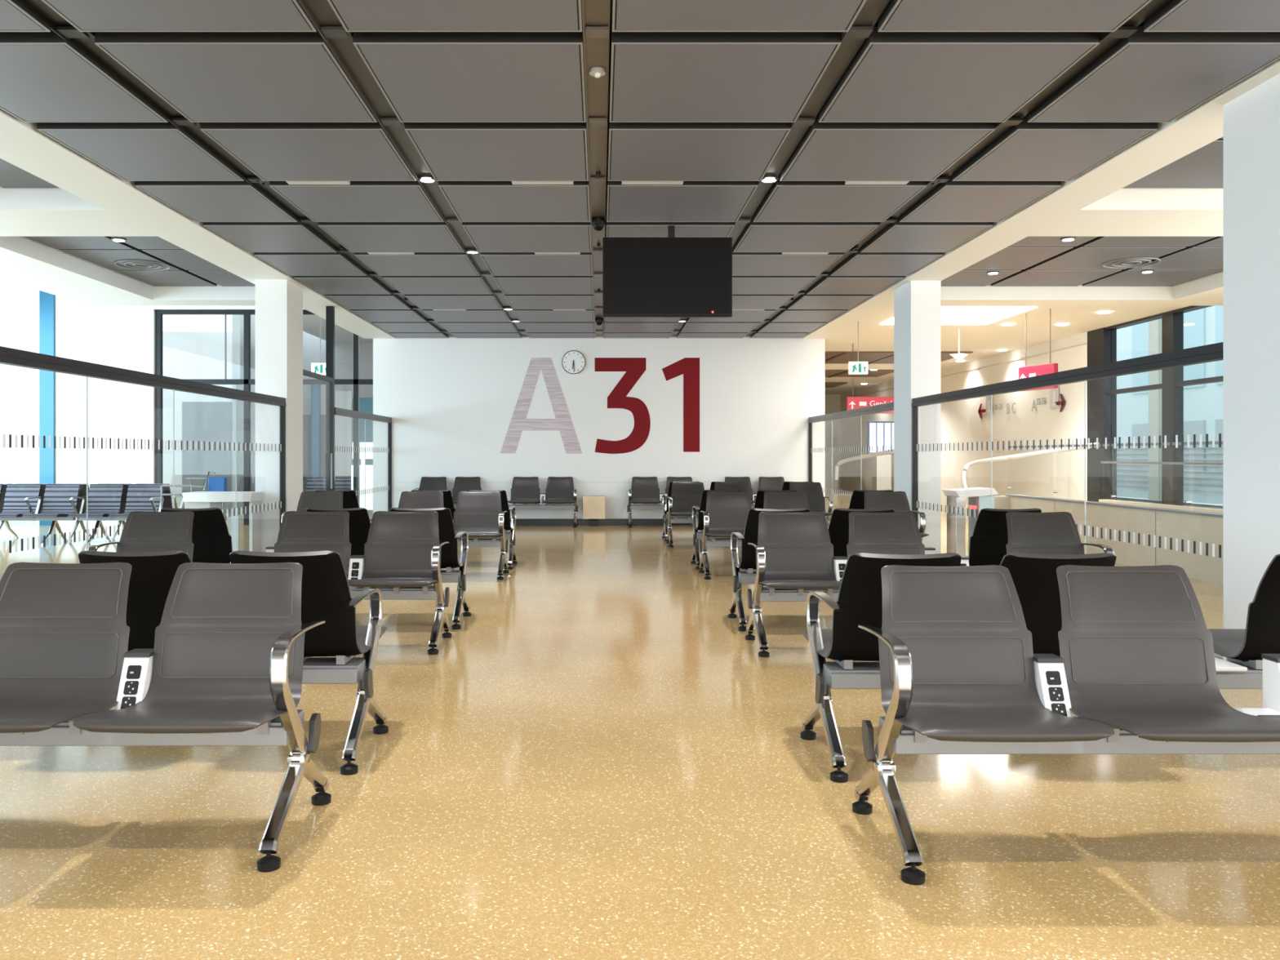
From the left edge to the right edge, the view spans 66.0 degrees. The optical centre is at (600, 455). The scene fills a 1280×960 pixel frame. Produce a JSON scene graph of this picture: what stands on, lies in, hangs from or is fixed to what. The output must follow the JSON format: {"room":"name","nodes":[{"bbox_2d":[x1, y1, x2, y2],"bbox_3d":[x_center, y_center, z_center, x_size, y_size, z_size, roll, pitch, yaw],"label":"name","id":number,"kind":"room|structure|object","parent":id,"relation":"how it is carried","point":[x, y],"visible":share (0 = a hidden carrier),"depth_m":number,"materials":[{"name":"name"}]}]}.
{"room":"airport terminal","nodes":[
{"label":"airport terminal","id":0,"kind":"room"},
{"bbox_2d":[0,158,60,188],"bbox_3d":[-5.210,-2.370,5.270,1.840,0.120,6.540,0,0,0],"label":"ceiling","id":1,"kind":"structure","parent":0,"point":[11,176],"depth_m":8.23,"materials":[{"name":"grey paint"}]},
{"bbox_2d":[0,186,157,236],"bbox_3d":[-5.210,-2.730,9.055,1.840,1.200,1.030,0,0,0],"label":"trim","id":2,"kind":"structure","parent":0,"point":[24,212],"depth_m":8.84,"materials":[{"name":"white paint"}]},
{"bbox_2d":[0,236,167,305],"bbox_3d":[-6.685,-2.730,3.500,1.110,1.200,21.000,0,0,0],"label":"trim","id":3,"kind":"structure","parent":0,"point":[24,261],"depth_m":11.92,"materials":[{"name":"white paint"}]},
{"bbox_2d":[24,236,255,286],"bbox_3d":[-5.210,-2.370,11.525,1.840,0.120,3.910,0,0,0],"label":"ceiling","id":4,"kind":"structure","parent":0,"point":[187,268],"depth_m":11.54,"materials":[{"name":"black metal"}]},
{"bbox_2d":[114,259,170,271],"bbox_3d":[-5.541,-2.305,11.925,0.624,0.021,0.624,0,0,0],"label":"ceiling vent","id":5,"kind":"object","parent":4,"relation":"in","point":[135,262],"visible":1,"depth_m":11.91,"materials":[{"name":"grey metal"}]},
{"bbox_2d":[152,284,255,305],"bbox_3d":[-5.210,-2.730,13.740,1.840,1.200,0.520,0,0,0],"label":"trim","id":6,"kind":"structure","parent":0,"point":[219,295],"depth_m":13.48,"materials":[{"name":"white paint"}]},
{"bbox_2d":[231,315,255,511],"bbox_3d":[-8.210,-1.030,24.350,0.180,4.600,4.300,0,0,0],"label":"wall","id":7,"kind":"structure","parent":0,"point":[237,321],"depth_m":22.20,"materials":[{"name":"grey paint"}]},
{"bbox_2d":[182,401,231,511],"bbox_3d":[-8.950,0.020,22.700,1.300,2.500,0.200,0,0,0],"label":"trim","id":8,"kind":"structure","parent":7,"relation":"attached to","point":[202,421],"depth_m":22.60,"materials":[{"name":"grey"}]},
{"bbox_2d":[235,384,255,512],"bbox_3d":[-7.500,-0.205,22.000,1.200,2.950,0.200,0,0,0],"label":"trim","id":9,"kind":"structure","parent":7,"relation":"attached to","point":[240,404],"depth_m":21.90,"materials":[{"name":"grey"}]},
{"bbox_2d":[162,331,373,502],"bbox_3d":[-7.750,-1.030,26.600,8.500,4.600,0.200,0,0,0],"label":"wall","id":10,"kind":"structure","parent":0,"point":[186,355],"depth_m":26.50,"materials":[{"name":"white paint"}]},
{"bbox_2d":[255,279,302,551],"bbox_3d":[-3.972,-0.427,12.200,0.384,3.395,0.640,0,0,0],"label":"column","id":11,"kind":"structure","parent":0,"point":[278,302],"depth_m":11.88,"materials":[{"name":"white paint"}]},
{"bbox_2d":[0,108,395,338],"bbox_3d":[-4.005,-2.728,5.449,0.570,1.205,24.899,0,0,0],"label":"ceiling beam","id":12,"kind":"structure","parent":11,"relation":"attached to","point":[22,144],"depth_m":8.42,"materials":[{"name":"white paint"}]},
{"bbox_2d":[302,315,373,342],"bbox_3d":[-5.685,-3.080,20.500,3.110,0.100,13.000,0,0,0],"label":"ceiling","id":13,"kind":"structure","parent":0,"point":[311,323],"depth_m":23.97,"materials":[{"name":"white paint"}]},
{"bbox_2d":[311,316,325,374],"bbox_3d":[-4.660,-2.180,16.398,0.300,1.680,0.044,0,0,0],"label":"exit sign","id":14,"kind":"object","parent":13,"relation":"hanging from","point":[319,368],"visible":0.55,"depth_m":16.38,"materials":[{"name":"white plastic"}]},
{"bbox_2d":[55,295,825,524],"bbox_3d":[-2.910,-1.030,18.050,14.000,4.600,0.300,0,0,0],"label":"wall","id":15,"kind":"structure","parent":0,"point":[451,402],"depth_m":17.90,"materials":[{"name":"white paint"}]},
{"bbox_2d":[37,289,55,525],"bbox_3d":[-11.956,-1.030,18.015,4.088,4.600,0.330,0,0,0],"label":"window","id":16,"kind":"structure","parent":15,"relation":"in","point":[46,301],"depth_m":17.85,"materials":[{"name":"blue glass"}]},
{"bbox_2d":[499,357,582,453],"bbox_3d":[-1.073,-0.905,17.897,1.496,1.741,0.004,0,0,0],"label":"letter","id":17,"kind":"object","parent":15,"relation":"attached to","point":[562,422],"depth_m":17.89,"materials":[{"name":"silver metal"}]},
{"bbox_2d":[561,350,585,373],"bbox_3d":[-0.480,-1.692,17.873,0.432,0.432,0.052,0,0,0],"label":"wall clock","id":18,"kind":"object","parent":15,"relation":"attached to","point":[573,362],"visible":1,"depth_m":17.86,"materials":[{"name":"white plastic"}]},
{"bbox_2d":[396,481,758,482],"bbox_3d":[0.000,0.488,17.898,7.400,0.008,0.002,0,0,0],"label":"trim","id":19,"kind":"structure","parent":15,"relation":"attached to","point":[397,482],"depth_m":17.90,"materials":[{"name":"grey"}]},
{"bbox_2d":[510,518,692,524],"bbox_3d":[-0.020,1.210,17.890,8.180,0.117,0.019,0,0,0],"label":"baseboard","id":20,"kind":"structure","parent":15,"relation":"attached to","point":[518,521],"depth_m":17.88,"materials":[{"name":"black"}]},
{"bbox_2d":[595,357,650,453],"bbox_3d":[0.408,-0.902,17.897,1.011,1.746,0.004,0,0,0],"label":"number","id":21,"kind":"object","parent":15,"relation":"attached to","point":[634,367],"depth_m":17.89,"materials":[{"name":"red paint"}]},
{"bbox_2d":[662,357,699,451],"bbox_3d":[1.468,-0.920,17.897,0.688,1.711,0.004,0,0,0],"label":"number","id":22,"kind":"object","parent":15,"relation":"attached to","point":[689,367],"depth_m":17.89,"materials":[{"name":"red paint"}]},
{"bbox_2d":[0,489,1279,959],"bbox_3d":[-0.500,1.320,15.000,27.000,0.100,44.000,0,0,0],"label":"floor","id":23,"kind":"structure","parent":0,"point":[598,762],"depth_m":3.49,"materials":[{"name":"stone"}]},
{"bbox_2d":[0,484,80,545],"bbox_3d":[-8.463,0.845,14.184,1.725,0.850,0.692,0,0,0],"label":"bench","id":24,"kind":"object","parent":23,"relation":"on","point":[22,502],"visible":0.91,"depth_m":14.35,"materials":[{"name":"silver metal"}]},
{"bbox_2d":[0,483,91,541],"bbox_3d":[-8.438,0.845,14.936,1.725,0.850,0.692,0,0,0],"label":"bench","id":25,"kind":"object","parent":23,"relation":"on","point":[82,492],"visible":0.16,"depth_m":14.72,"materials":[{"name":"silver metal"}]},
{"bbox_2d":[67,484,164,545],"bbox_3d":[-6.955,0.845,14.184,1.180,0.850,0.692,0,0,0],"label":"bench","id":26,"kind":"object","parent":23,"relation":"on","point":[104,500],"visible":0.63,"depth_m":14.36,"materials":[{"name":"silver metal"}]},
{"bbox_2d":[97,483,183,541],"bbox_3d":[-6.955,0.845,14.936,1.180,0.850,0.692,0,0,0],"label":"bench","id":27,"kind":"object","parent":23,"relation":"on","point":[167,503],"visible":0.16,"depth_m":14.72,"materials":[{"name":"silver metal"}]},
{"bbox_2d":[0,346,285,554],"bbox_3d":[-3.820,0.290,8.880,0.072,1.960,5.960,0,0,0],"label":"glass wall","id":28,"kind":"structure","parent":23,"relation":"on","point":[8,356],"depth_m":7.82,"materials":[{"name":"black"}]},
{"bbox_2d":[0,562,331,871],"bbox_3d":[-2.140,0.827,3.281,2.322,0.884,0.709,0,0,0],"label":"bench","id":29,"kind":"object","parent":23,"relation":"on","point":[224,667],"visible":1,"depth_m":3.42,"materials":[{"name":"silver metal"}]},
{"bbox_2d":[120,696,136,709],"bbox_3d":[-1.603,0.844,3.344,0.046,0.044,0.021,0,0,0],"label":"socket","id":30,"kind":"object","parent":29,"relation":"attached to","point":[126,701],"depth_m":3.34,"materials":[{"name":"black plastic"}]},
{"bbox_2d":[123,680,138,694],"bbox_3d":[-1.603,0.795,3.364,0.046,0.044,0.021,0,0,0],"label":"socket","id":31,"kind":"object","parent":29,"relation":"attached to","point":[130,687],"depth_m":3.36,"materials":[{"name":"black plastic"}]},
{"bbox_2d":[126,665,142,679],"bbox_3d":[-1.603,0.746,3.384,0.046,0.044,0.021,0,0,0],"label":"socket","id":32,"kind":"object","parent":29,"relation":"attached to","point":[133,672],"depth_m":3.38,"materials":[{"name":"black plastic"}]},
{"bbox_2d":[160,471,226,514],"bbox_3d":[-5.520,0.742,13.260,0.853,1.057,0.948,0,0,0],"label":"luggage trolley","id":33,"kind":"object","parent":23,"relation":"on","point":[215,484],"visible":0.41,"depth_m":13.35,"materials":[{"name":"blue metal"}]},
{"bbox_2d":[182,491,262,551],"bbox_3d":[-4.470,0.853,11.650,0.800,0.835,0.500,0,0,0],"label":"desk","id":34,"kind":"object","parent":23,"relation":"on","point":[193,500],"visible":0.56,"depth_m":11.55,"materials":[{"name":"grey"}]},
{"bbox_2d":[78,550,388,775],"bbox_3d":[-2.125,0.827,4.259,2.322,0.884,0.709,0,0,0],"label":"bench","id":35,"kind":"object","parent":23,"relation":"on","point":[326,595],"visible":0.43,"depth_m":4.08,"materials":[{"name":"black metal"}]},
{"bbox_2d":[155,309,373,524],"bbox_3d":[-6.125,-0.695,18.000,3.970,3.930,0.100,0,0,0],"label":"window frame","id":36,"kind":"structure","parent":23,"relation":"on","point":[246,381],"depth_m":17.95,"materials":[{"name":"black metal"}]},
{"bbox_2d":[87,511,452,654],"bbox_3d":[-2.190,0.827,6.551,2.322,0.884,0.709,0,0,0],"label":"bench","id":37,"kind":"object","parent":23,"relation":"on","point":[401,558],"visible":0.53,"depth_m":6.72,"materials":[{"name":"silver metal"}]},
{"bbox_2d":[302,414,325,491],"bbox_3d":[-6.550,0.170,22.700,0.700,2.200,0.200,0,0,0],"label":"trim","id":38,"kind":"structure","parent":23,"relation":"on","point":[306,418],"depth_m":22.60,"materials":[{"name":"grey"}]},
{"bbox_2d":[160,507,471,629],"bbox_3d":[-2.175,0.827,7.529,2.322,0.884,0.709,0,0,0],"label":"bench","id":39,"kind":"object","parent":23,"relation":"on","point":[211,539],"visible":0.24,"depth_m":7.34,"materials":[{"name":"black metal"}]},
{"bbox_2d":[311,384,320,475],"bbox_3d":[-6.490,-0.230,22.475,0.180,3.000,0.150,0,0,0],"label":"trim","id":40,"kind":"structure","parent":23,"relation":"on","point":[315,388],"depth_m":22.40,"materials":[{"name":"blue"}]},
{"bbox_2d":[302,475,351,491],"bbox_3d":[-5.742,0.845,19.834,1.725,0.850,0.692,0,0,0],"label":"bench","id":41,"kind":"object","parent":23,"relation":"on","point":[313,482],"visible":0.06,"depth_m":20.04,"materials":[{"name":"silver metal"}]},
{"bbox_2d":[325,306,334,490],"bbox_3d":[-3.850,-0.427,14.045,0.100,3.394,0.090,0,0,0],"label":"post","id":42,"kind":"object","parent":23,"relation":"on","point":[330,310],"visible":0.57,"depth_m":14.00,"materials":[{"name":"black metal"}]},
{"bbox_2d":[302,368,333,490],"bbox_3d":[-3.808,0.085,13.255,0.075,2.370,1.450,0,0,0],"label":"door","id":43,"kind":"structure","parent":42,"relation":"attached to","point":[307,373],"depth_m":13.94,"materials":[{"name":"black metal"}]},
{"bbox_2d":[334,391,353,478],"bbox_3d":[-5.950,-0.105,22.700,0.500,2.750,0.200,0,0,0],"label":"wall","id":44,"kind":"structure","parent":23,"relation":"on","point":[343,399],"depth_m":22.60,"materials":[{"name":"grey"}]},
{"bbox_2d":[351,465,373,510],"bbox_3d":[-4.672,0.729,19.340,0.424,1.082,0.080,0,0,0],"label":"poster board","id":45,"kind":"object","parent":23,"relation":"on","point":[369,468],"visible":0.63,"depth_m":19.30,"materials":[{"name":"white"}]},
{"bbox_2d":[351,397,373,511],"bbox_3d":[-5.450,-0.030,22.700,0.500,2.600,0.200,0,0,0],"label":"trim","id":46,"kind":"structure","parent":23,"relation":"on","point":[366,403],"depth_m":22.60,"materials":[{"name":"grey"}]},
{"bbox_2d":[352,442,373,465],"bbox_3d":[-4.708,0.504,19.540,0.404,1.532,0.080,0,0,0],"label":"poster board","id":47,"kind":"object","parent":23,"relation":"on","point":[368,455],"visible":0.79,"depth_m":19.50,"materials":[{"name":"white"}]},
{"bbox_2d":[334,407,391,511],"bbox_3d":[-3.820,0.290,16.000,0.072,1.960,3.800,0,0,0],"label":"glass wall","id":48,"kind":"structure","parent":23,"relation":"on","point":[339,411],"depth_m":16.57,"materials":[{"name":"grey"}]},
{"bbox_2d":[277,491,508,579],"bbox_3d":[-2.140,0.827,10.311,2.322,0.884,0.709,0,0,0],"label":"bench","id":49,"kind":"object","parent":23,"relation":"on","point":[480,514],"visible":0.46,"depth_m":10.50,"materials":[{"name":"silver metal"}]},
{"bbox_2d":[315,489,517,569],"bbox_3d":[-2.125,0.827,11.289,2.322,0.884,0.709,0,0,0],"label":"bench","id":50,"kind":"object","parent":23,"relation":"on","point":[349,497],"visible":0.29,"depth_m":11.09,"materials":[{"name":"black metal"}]},
{"bbox_2d":[413,476,577,527],"bbox_3d":[-1.860,0.827,17.561,2.922,0.884,0.709,0,0,0],"label":"bench","id":51,"kind":"object","parent":23,"relation":"on","point":[524,490],"visible":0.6,"depth_m":17.73,"materials":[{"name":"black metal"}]},
{"bbox_2d":[582,495,605,525],"bbox_3d":[-0.109,1.000,17.790,0.410,0.539,0.179,0,0,0],"label":"wall box","id":52,"kind":"object","parent":23,"relation":"on","point":[593,506],"visible":1,"depth_m":17.74,"materials":[{"name":"beige"}]},
{"bbox_2d":[626,476,784,527],"bbox_3d":[1.950,0.827,17.561,2.922,0.884,0.709,0,0,0],"label":"bench","id":53,"kind":"object","parent":23,"relation":"on","point":[644,490],"visible":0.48,"depth_m":17.73,"materials":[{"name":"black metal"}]},
{"bbox_2d":[662,481,813,541],"bbox_3d":[2.105,0.827,14.879,2.322,0.884,0.709,0,0,0],"label":"bench","id":54,"kind":"object","parent":23,"relation":"on","point":[786,484],"visible":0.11,"depth_m":14.68,"materials":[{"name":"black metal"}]},
{"bbox_2d":[666,482,833,546],"bbox_3d":[2.105,0.827,13.901,2.322,0.884,0.709,0,0,0],"label":"bench","id":55,"kind":"object","parent":23,"relation":"on","point":[684,495],"visible":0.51,"depth_m":14.07,"materials":[{"name":"silver metal"}]},
{"bbox_2d":[690,489,893,568],"bbox_3d":[2.220,0.827,11.309,2.322,0.884,0.709,0,0,0],"label":"bench","id":56,"kind":"object","parent":23,"relation":"on","point":[857,500],"visible":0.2,"depth_m":11.11,"materials":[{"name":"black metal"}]},
{"bbox_2d":[698,491,929,579],"bbox_3d":[2.220,0.827,10.331,2.322,0.884,0.709,0,0,0],"label":"bench","id":57,"kind":"object","parent":23,"relation":"on","point":[726,513],"visible":0.44,"depth_m":10.52,"materials":[{"name":"silver metal"}]},
{"bbox_2d":[833,448,893,509],"bbox_3d":[5.417,0.565,19.790,0.323,1.410,2.626,0,0,-13],"label":"handrail","id":58,"kind":"object","parent":23,"relation":"on","point":[842,501],"visible":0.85,"depth_m":20.55,"materials":[{"name":"grey"}]},
{"bbox_2d":[866,421,893,490],"bbox_3d":[7.940,0.157,27.554,0.889,2.226,0.132,0,0,0],"label":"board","id":59,"kind":"object","parent":23,"relation":"on","point":[879,433],"visible":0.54,"depth_m":27.50,"materials":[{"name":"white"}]},
{"bbox_2d":[728,508,1041,631],"bbox_3d":[2.155,0.827,7.449,2.322,0.884,0.709,0,0,0],"label":"bench","id":60,"kind":"object","parent":23,"relation":"on","point":[988,540],"visible":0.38,"depth_m":7.26,"materials":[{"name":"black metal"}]},
{"bbox_2d":[745,511,1115,657],"bbox_3d":[2.155,0.827,6.471,2.322,0.884,0.709,0,0,0],"label":"bench","id":61,"kind":"object","parent":23,"relation":"on","point":[795,557],"visible":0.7,"depth_m":6.64,"materials":[{"name":"silver metal"}]},
{"bbox_2d":[942,487,998,555],"bbox_3d":[4.560,0.835,12.150,0.520,0.870,0.500,0,0,0],"label":"gate","id":62,"kind":"object","parent":23,"relation":"on","point":[979,498],"visible":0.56,"depth_m":11.98,"materials":[{"name":"white plastic"}]},
{"bbox_2d":[808,342,1222,659],"bbox_3d":[3.820,0.290,11.940,0.072,1.960,11.920,0,0,0],"label":"glass wall","id":63,"kind":"structure","parent":23,"relation":"on","point":[1213,352],"depth_m":8.20,"materials":[{"name":"black"}]},
{"bbox_2d":[961,442,1099,521],"bbox_3d":[7.602,0.527,17.618,0.261,1.486,3.088,0,0,-21],"label":"handrail","id":64,"kind":"object","parent":23,"relation":"on","point":[967,465],"visible":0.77,"depth_m":17.86,"materials":[{"name":"grey metal"}]},
{"bbox_2d":[800,552,1279,782],"bbox_3d":[2.055,0.827,4.169,2.322,0.884,0.709,0,0,0],"label":"bench","id":65,"kind":"object","parent":23,"relation":"on","point":[859,602],"visible":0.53,"depth_m":4.00,"materials":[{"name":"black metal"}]},
{"bbox_2d":[852,564,1279,884],"bbox_3d":[2.055,0.827,3.191,2.322,0.884,0.709,0,0,0],"label":"bench","id":66,"kind":"object","parent":23,"relation":"on","point":[961,673],"visible":1,"depth_m":3.33,"materials":[{"name":"silver metal"}]},
{"bbox_2d":[1045,671,1061,684],"bbox_3d":[1.518,0.746,3.294,0.046,0.044,0.021,0,0,0],"label":"socket","id":67,"kind":"object","parent":66,"relation":"attached to","point":[1052,677],"depth_m":3.29,"materials":[{"name":"black plastic"}]},
{"bbox_2d":[1048,687,1064,701],"bbox_3d":[1.518,0.795,3.274,0.046,0.044,0.021,0,0,0],"label":"socket","id":68,"kind":"object","parent":66,"relation":"attached to","point":[1055,694],"depth_m":3.27,"materials":[{"name":"black plastic"}]},
{"bbox_2d":[1050,703,1066,716],"bbox_3d":[1.518,0.844,3.254,0.046,0.044,0.021,0,0,0],"label":"socket","id":69,"kind":"object","parent":66,"relation":"attached to","point":[1060,708],"depth_m":3.25,"materials":[{"name":"black plastic"}]},
{"bbox_2d":[994,440,1222,585],"bbox_3d":[5.985,0.565,9.450,0.570,1.410,10.900,0,0,0],"label":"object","id":70,"kind":"object","parent":23,"relation":"on","point":[1204,527],"visible":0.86,"depth_m":11.02,"materials":[{"name":"grey"}]},
{"bbox_2d":[1098,461,1222,513],"bbox_3d":[7.670,0.680,10.000,0.140,1.180,10.000,0,0,0],"label":"parapet","id":71,"kind":"object","parent":23,"relation":"on","point":[1122,502],"visible":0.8,"depth_m":13.30,"materials":[{"name":"beige stone"}]},
{"bbox_2d":[0,0,1279,337],"bbox_3d":[-0.020,-2.280,5.450,7.400,0.300,24.900,0,0,0],"label":"ceiling","id":72,"kind":"structure","parent":0,"point":[194,104],"depth_m":6.33,"materials":[{"name":"black metal"}]},
{"bbox_2d":[285,181,350,184],"bbox_3d":[-2.210,-2.157,7.710,0.480,0.046,0.090,0,0,0],"label":"ceiling vent","id":73,"kind":"object","parent":72,"relation":"in","point":[287,182],"visible":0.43,"depth_m":7.72,"materials":[{"name":"grey"}]},
{"bbox_2d":[367,252,414,254],"bbox_3d":[-2.210,-2.157,10.400,0.480,0.046,0.090,0,0,0],"label":"ceiling vent","id":74,"kind":"object","parent":72,"relation":"in","point":[369,253],"visible":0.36,"depth_m":10.40,"materials":[{"name":"grey"}]},
{"bbox_2d":[511,181,573,184],"bbox_3d":[-0.450,-2.157,7.710,0.480,0.046,0.090,0,0,0],"label":"ceiling vent","id":75,"kind":"object","parent":72,"relation":"in","point":[513,182],"visible":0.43,"depth_m":7.69,"materials":[{"name":"grey"}]},
{"bbox_2d":[589,66,605,77],"bbox_3d":[-0.015,-2.154,5.550,0.090,0.039,0.090,0,0,0],"label":"smoke detector","id":76,"kind":"object","parent":72,"relation":"attached to","point":[597,72],"visible":1,"depth_m":5.53,"materials":[{"name":"grey plastic"}]},
{"bbox_2d":[591,217,604,231],"bbox_3d":[-0.015,-2.109,9.000,0.124,0.112,0.124,0,0,0],"label":"security camera","id":77,"kind":"object","parent":72,"relation":"attached to","point":[597,223],"visible":1,"depth_m":8.96,"materials":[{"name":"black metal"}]},
{"bbox_2d":[622,181,683,184],"bbox_3d":[0.410,-2.157,7.710,0.480,0.046,0.090,0,0,0],"label":"ceiling light","id":78,"kind":"object","parent":72,"relation":"in","point":[623,182],"visible":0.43,"depth_m":7.69,"materials":[{"name":"grey plastic"}]},
{"bbox_2d":[602,225,732,317],"bbox_3d":[0.622,-1.704,9.114,1.194,0.849,0.113,0,0,0],"label":"display screen","id":79,"kind":"object","parent":72,"relation":"hanging from","point":[671,276],"visible":1,"depth_m":9.06,"materials":[{"name":"black plastic"}]},
{"bbox_2d":[782,252,829,254],"bbox_3d":[2.170,-2.157,10.400,0.480,0.046,0.090,0,0,0],"label":"ceiling vent","id":80,"kind":"object","parent":72,"relation":"in","point":[783,253],"visible":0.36,"depth_m":10.40,"materials":[{"name":"grey metal"}]},
{"bbox_2d":[844,181,909,184],"bbox_3d":[2.170,-2.157,7.710,0.480,0.046,0.090,0,0,0],"label":"ceiling light","id":81,"kind":"object","parent":72,"relation":"in","point":[846,182],"visible":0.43,"depth_m":7.72,"materials":[{"name":"grey plastic"}]},
{"bbox_2d":[825,394,840,489],"bbox_3d":[6.450,-0.530,36.100,5.100,3.600,0.200,0,0,0],"label":"wall","id":82,"kind":"structure","parent":0,"point":[833,402],"depth_m":36.00,"materials":[{"name":"white paint"}]},
{"bbox_2d":[893,280,941,553],"bbox_3d":[3.962,-0.427,12.315,0.365,3.395,0.690,0,0,0],"label":"pillar","id":83,"kind":"structure","parent":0,"point":[917,304],"depth_m":11.97,"materials":[{"name":"white paint"}]},
{"bbox_2d":[840,332,1087,505],"bbox_3d":[8.900,-0.530,27.375,0.200,3.600,19.250,0,0,0],"label":"wall","id":84,"kind":"structure","parent":0,"point":[1064,473],"depth_m":21.38,"materials":[{"name":"white paint"}]},
{"bbox_2d":[840,342,1086,400],"bbox_3d":[8.785,-2.020,26.900,0.030,0.020,18.200,0,0,0],"label":"trim","id":85,"kind":"structure","parent":84,"relation":"attached to","point":[1085,343],"depth_m":21.34,"materials":[{"name":"beige metal"}]},
{"bbox_2d":[977,395,1016,418],"bbox_3d":[8.773,-1.112,21.811,0.008,0.525,2.082,0,0,0],"label":"direction sign","id":86,"kind":"object","parent":84,"relation":"attached to","point":[988,410],"visible":0.99,"depth_m":22.15,"materials":[{"name":"red"}]},
{"bbox_2d":[1031,385,1065,412],"bbox_3d":[8.773,-1.094,19.284,0.008,0.533,1.464,0,0,0],"label":"direction sign","id":87,"kind":"object","parent":84,"relation":"attached to","point":[1054,393],"visible":0.99,"depth_m":19.00,"materials":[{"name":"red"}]},
{"bbox_2d":[1087,305,1222,506],"bbox_3d":[8.890,-0.530,6.560,0.220,3.600,22.360,0,0,0],"label":"window","id":88,"kind":"structure","parent":84,"relation":"in","point":[1102,393],"depth_m":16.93,"materials":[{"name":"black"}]},
{"bbox_2d":[825,305,1191,394],"bbox_3d":[6.495,-2.257,25.500,4.810,0.145,23.000,0,0,0],"label":"ceiling","id":89,"kind":"structure","parent":0,"point":[876,340],"depth_m":18.49,"materials":[{"name":"white paint"}]},
{"bbox_2d":[848,321,867,374],"bbox_3d":[4.090,-1.752,15.598,0.300,0.936,0.044,0,0,0],"label":"exit sign","id":90,"kind":"object","parent":89,"relation":"hanging from","point":[858,367],"visible":0.96,"depth_m":15.58,"materials":[{"name":"white plastic"}]},
{"bbox_2d":[846,343,893,413],"bbox_3d":[5.487,-1.525,19.497,1.200,1.390,0.085,0,0,0],"label":"hanging sign","id":91,"kind":"object","parent":89,"relation":"hanging from","point":[852,402],"visible":0.45,"depth_m":19.46,"materials":[{"name":"red plastic"}]},
{"bbox_2d":[880,306,1036,324],"bbox_3d":[5.650,-2.222,15.725,1.800,0.014,1.950,0,0,0],"label":"light panel","id":92,"kind":"object","parent":89,"relation":"attached to","point":[949,315],"visible":0.71,"depth_m":15.49,"materials":[{"name":"white plastic"}]},
{"bbox_2d":[950,328,968,360],"bbox_3d":[6.272,-1.935,17.200,0.240,0.570,0.240,0,0,45],"label":"cone pendant","id":93,"kind":"object","parent":89,"relation":"hanging from","point":[958,357],"visible":1,"depth_m":17.18,"materials":[{"name":"white plastic"}]},
{"bbox_2d":[1018,308,1057,391],"bbox_3d":[6.734,-1.615,15.143,0.085,1.210,0.750,0,0,-18],"label":"hanging sign","id":94,"kind":"object","parent":89,"relation":"hanging from","point":[1025,371],"visible":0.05,"depth_m":15.07,"materials":[{"name":"red plastic"}]},
{"bbox_2d":[941,284,1173,305],"bbox_3d":[6.005,-2.730,13.740,3.710,1.200,0.520,0,0,0],"label":"trim","id":95,"kind":"structure","parent":0,"point":[988,295],"depth_m":13.48,"materials":[{"name":"white paint"}]},
{"bbox_2d":[941,236,1222,286],"bbox_3d":[6.005,-2.370,11.525,3.710,0.120,3.910,0,0,0],"label":"ceiling","id":96,"kind":"structure","parent":0,"point":[1030,261],"depth_m":11.89,"materials":[{"name":"black metal"}]},
{"bbox_2d":[1102,257,1160,268],"bbox_3d":[6.355,-2.305,11.776,0.624,0.021,0.624,0,0,0],"label":"ceiling vent","id":97,"kind":"object","parent":96,"relation":"in","point":[1138,260],"visible":1,"depth_m":11.75,"materials":[{"name":"grey metal"}]},
{"bbox_2d":[1027,188,1222,236],"bbox_3d":[6.005,-2.730,9.055,3.710,1.200,1.030,0,0,0],"label":"ceiling beam","id":98,"kind":"structure","parent":0,"point":[1124,212],"depth_m":8.78,"materials":[{"name":"white paint"}]},
{"bbox_2d":[1121,136,1222,188],"bbox_3d":[6.005,-2.370,5.270,3.710,0.120,6.540,0,0,0],"label":"ceiling","id":99,"kind":"structure","parent":0,"point":[1202,168],"depth_m":8.07,"materials":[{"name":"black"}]},
{"bbox_2d":[1155,271,1222,305],"bbox_3d":[8.430,-2.730,3.500,1.140,1.200,21.000,0,0,0],"label":"trim","id":100,"kind":"structure","parent":0,"point":[1208,290],"depth_m":13.14,"materials":[{"name":"white paint"}]},
{"bbox_2d":[1222,73,1279,661],"bbox_3d":[3.962,-0.427,5.585,0.365,3.395,0.770,0,0,0],"label":"column","id":101,"kind":"structure","parent":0,"point":[1251,120],"depth_m":5.73,"materials":[{"name":"white paint"}]},
{"bbox_2d":[802,57,1279,338],"bbox_3d":[3.915,-2.728,5.449,0.470,1.205,24.899,0,0,0],"label":"ceiling beam","id":102,"kind":"structure","parent":101,"relation":"attached to","point":[1202,125],"depth_m":7.90,"materials":[{"name":"white paint"}]},
{"label":"outside","id":103,"kind":"structure","parent":0,"visible":0},
{"bbox_2d":[1116,497,1222,509],"bbox_3d":[15.000,1.420,15.000,4.000,0.100,50.000,0,0,0],"label":"trim","id":104,"kind":"structure","parent":103,"point":[1192,504],"depth_m":28.16,"materials":[{"name":"grey"}]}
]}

